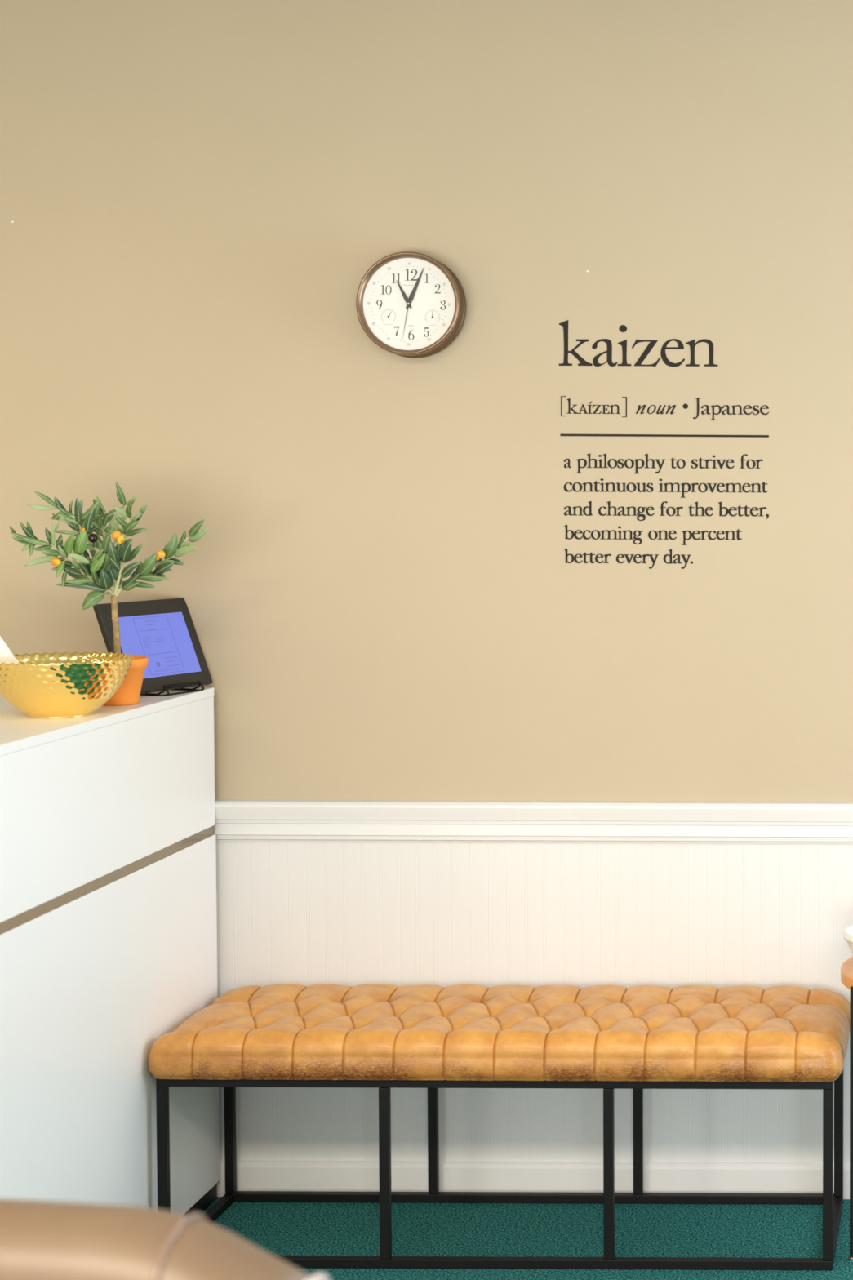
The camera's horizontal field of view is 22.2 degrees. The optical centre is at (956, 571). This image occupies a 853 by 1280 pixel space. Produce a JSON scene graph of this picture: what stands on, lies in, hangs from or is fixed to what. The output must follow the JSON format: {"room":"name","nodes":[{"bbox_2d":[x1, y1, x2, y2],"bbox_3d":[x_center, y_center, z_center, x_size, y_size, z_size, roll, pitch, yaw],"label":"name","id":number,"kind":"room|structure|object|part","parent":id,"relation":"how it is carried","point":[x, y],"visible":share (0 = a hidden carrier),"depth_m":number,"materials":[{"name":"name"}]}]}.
{"room":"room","nodes":[
{"label":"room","id":0,"kind":"room"},
{"bbox_2d":[0,0,852,802],"bbox_3d":[-1.350,0.047,4.356,5.700,2.560,0.121,0,2,0],"label":"wall","id":1,"kind":"structure","parent":0,"point":[380,593],"depth_m":4.28,"materials":[{"name":"beige paint"}]},
{"bbox_2d":[355,251,466,358],"bbox_3d":[-1.132,-0.554,4.229,0.215,0.216,0.071,0,2,-1],"label":"wall clock","id":2,"kind":"object","parent":1,"relation":"attached to","point":[411,304],"visible":1,"depth_m":4.21,"materials":[{"name":"brown metal"}]},
{"bbox_2d":[217,1160,849,1199],"bbox_3d":[-0.039,1.297,4.339,3.068,0.075,0.018,0,2,0],"label":"baseboard","id":3,"kind":"structure","parent":1,"relation":"attached to","point":[251,1175],"depth_m":4.33,"materials":[{"name":"white paint"}]},
{"bbox_2d":[214,799,852,844],"bbox_3d":[-1.352,0.527,4.303,5.700,0.088,0.027,0,2,0],"label":"trim","id":4,"kind":"structure","parent":1,"relation":"attached to","point":[236,820],"depth_m":4.30,"materials":[{"name":"white paint"}]},
{"bbox_2d":[215,841,852,1163],"bbox_3d":[-1.354,0.947,4.330,5.700,0.765,0.008,0,2,0],"label":"wainscoting","id":5,"kind":"structure","parent":1,"relation":"attached to","point":[444,914],"depth_m":4.32,"materials":[{"name":"white paint"}]},
{"bbox_2d":[559,320,768,568],"bbox_3d":[-0.615,-0.267,4.282,0.442,0.522,0.001,0,2,0],"label":"wall decal","id":6,"kind":"object","parent":1,"relation":"attached to","point":[623,328],"depth_m":4.28,"materials":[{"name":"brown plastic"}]},
{"bbox_2d":[201,1196,852,1279],"bbox_3d":[-1.356,1.508,1.254,5.940,0.100,6.440,0,2,0],"label":"floor","id":7,"kind":"structure","parent":0,"point":[277,1228],"depth_m":4.12,"materials":[{"name":"teal carpet"}]},
{"bbox_2d":[0,687,219,1215],"bbox_3d":[-1.761,0.827,3.289,0.400,1.087,2.022,0,2,0],"label":"reception desk","id":8,"kind":"object","parent":7,"relation":"on","point":[108,921],"visible":0.75,"depth_m":3.73,"materials":[{"name":"white laminate"}]},
{"bbox_2d":[0,651,133,718],"bbox_3d":[-1.654,0.210,3.755,0.254,0.107,0.254,1,3,25],"label":"decorative bowl","id":9,"kind":"object","parent":8,"relation":"on","point":[55,685],"visible":0.99,"depth_m":3.68,"materials":[{"name":"gold metal"}]},
{"bbox_2d":[0,635,18,664],"bbox_3d":[-1.765,0.148,3.745,0.133,0.147,0.008,0,2,0],"label":"folded napkin","id":10,"kind":"object","parent":9,"relation":"in","point":[6,656],"visible":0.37,"depth_m":3.74,"materials":[{"name":"white paper"}]},
{"bbox_2d":[0,687,213,755],"bbox_3d":[-1.759,0.293,3.267,0.400,0.018,2.022,0,2,0],"label":"countertop","id":11,"kind":"structure","parent":8,"relation":"on","point":[19,731],"depth_m":3.70,"materials":[{"name":"white laminate"}]},
{"bbox_3d":[-1.570,0.439,3.273,0.019,0.272,2.022,0,2,0],"label":"panel","id":12,"kind":"part","parent":8,"relation":"part of","materials":[{"name":"white laminate"}]},
{"bbox_2d":[8,480,208,706],"bbox_3d":[-1.620,0.041,3.925,0.354,0.431,0.134,0,2,0],"label":"tree","id":13,"kind":"object","parent":8,"relation":"on","point":[106,566],"visible":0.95,"depth_m":3.90,"materials":[{"name":"green plant"}]},
{"bbox_3d":[-1.623,0.211,3.945,0.109,0.089,0.109,0,2,0],"label":"pot","id":14,"kind":"part","parent":13,"relation":"part of","materials":[{"name":"orange ceramic"}]},
{"bbox_2d":[93,597,213,693],"bbox_3d":[-1.643,0.151,4.172,0.080,0.182,0.260,1,3,18],"label":"tablet","id":15,"kind":"object","parent":8,"relation":"on","point":[163,631],"visible":0.94,"depth_m":4.18,"materials":[{"name":"grey"}]},
{"bbox_2d":[139,680,204,696],"bbox_3d":[-1.612,0.237,4.164,0.082,0.021,0.126,1,3,18],"label":"eyeglasses","id":16,"kind":"object","parent":8,"relation":"on","point":[177,685],"visible":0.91,"depth_m":4.15,"materials":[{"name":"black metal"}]},
{"bbox_2d":[0,1198,330,1279],"bbox_3d":[-1.008,1.012,1.549,0.840,0.870,0.816,0,2,0],"label":"leather armchair","id":17,"kind":"object","parent":7,"relation":"on","point":[40,1240],"visible":1,"depth_m":1.83,"materials":[{"name":"brown leather"}]},
{"bbox_2d":[147,983,850,1270],"bbox_3d":[-0.889,1.107,4.117,1.342,0.465,0.428,0,2,0],"label":"tufted bench","id":18,"kind":"object","parent":7,"relation":"on","point":[384,1037],"visible":0.99,"depth_m":3.94,"materials":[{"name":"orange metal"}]},
{"bbox_3d":[-1.533,1.159,3.938,0.018,0.334,0.018,0,2,0],"label":"leg","id":19,"kind":"part","parent":18,"relation":"part of","materials":[{"name":"black metal"}]},
{"bbox_3d":[-1.534,1.328,4.126,0.018,0.018,0.342,0,2,0],"label":"floor rail","id":20,"kind":"part","parent":18,"relation":"part of","materials":[{"name":"black metal"}]},
{"bbox_3d":[-1.533,1.144,4.299,0.018,0.334,0.018,0,2,0],"label":"leg","id":21,"kind":"part","parent":18,"relation":"part of","materials":[{"name":"black metal"}]},
{"bbox_3d":[-1.105,1.161,3.938,0.018,0.334,0.018,0,2,0],"label":"leg","id":22,"kind":"part","parent":18,"relation":"part of","materials":[{"name":"black metal"}]},
{"bbox_3d":[-1.105,1.146,4.299,0.018,0.334,0.018,0,2,0],"label":"leg","id":23,"kind":"part","parent":18,"relation":"part of","materials":[{"name":"black metal"}]},
{"bbox_3d":[-0.890,0.985,3.931,1.303,0.018,0.018,0,2,0],"label":"rail","id":24,"kind":"part","parent":18,"relation":"part of","materials":[{"name":"black metal"}]},
{"bbox_2d":[147,983,850,1081],"bbox_3d":[-0.889,0.921,4.109,1.342,0.093,0.428,0,2,0],"label":"cushion","id":25,"kind":"object","parent":18,"relation":"on","point":[282,1032],"depth_m":3.92,"materials":[{"name":"orange leather"}]},
{"bbox_3d":[-0.892,1.323,4.306,1.303,0.018,0.018,0,2,0],"label":"floor rail","id":26,"kind":"part","parent":18,"relation":"part of","materials":[{"name":"black metal"}]},
{"bbox_3d":[-0.892,1.338,3.946,1.303,0.018,0.018,0,2,0],"label":"floor rail","id":27,"kind":"part","parent":18,"relation":"part of","materials":[{"name":"black metal"}]},
{"bbox_3d":[-0.672,1.162,3.938,0.018,0.334,0.018,0,2,0],"label":"leg","id":28,"kind":"part","parent":18,"relation":"part of","materials":[{"name":"black metal"}]},
{"bbox_3d":[-0.672,1.147,4.299,0.018,0.334,0.018,0,2,0],"label":"leg","id":29,"kind":"part","parent":18,"relation":"part of","materials":[{"name":"black metal"}]},
{"bbox_3d":[-0.249,1.164,3.938,0.018,0.334,0.018,0,2,0],"label":"leg","id":30,"kind":"part","parent":18,"relation":"part of","materials":[{"name":"black metal"}]},
{"bbox_3d":[-0.250,1.333,4.126,0.018,0.018,0.342,0,2,0],"label":"floor rail","id":31,"kind":"part","parent":18,"relation":"part of","materials":[{"name":"black metal"}]},
{"bbox_3d":[-0.249,1.149,4.299,0.018,0.334,0.018,0,2,0],"label":"leg","id":32,"kind":"part","parent":18,"relation":"part of","materials":[{"name":"black metal"}]},
{"bbox_2d":[840,956,852,1260],"bbox_3d":[-0.033,1.067,4.093,0.400,0.555,0.400,0,2,0],"label":"side table","id":33,"kind":"object","parent":7,"relation":"on","point":[846,968],"visible":1,"depth_m":3.99,"materials":[{"name":"brown wood"}]},
{"bbox_2d":[843,924,852,955],"bbox_3d":[-0.140,0.753,4.080,0.176,0.072,0.176,0,2,0],"label":"ceramic bowl","id":34,"kind":"object","parent":33,"relation":"on","point":[848,931],"visible":1,"depth_m":4.05,"materials":[{"name":"white ceramic"}]},
{"bbox_3d":[-0.205,1.076,3.986,0.008,0.533,0.008,0,2,0],"label":"leg","id":35,"kind":"part","parent":33,"relation":"part of","materials":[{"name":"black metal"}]}
]}

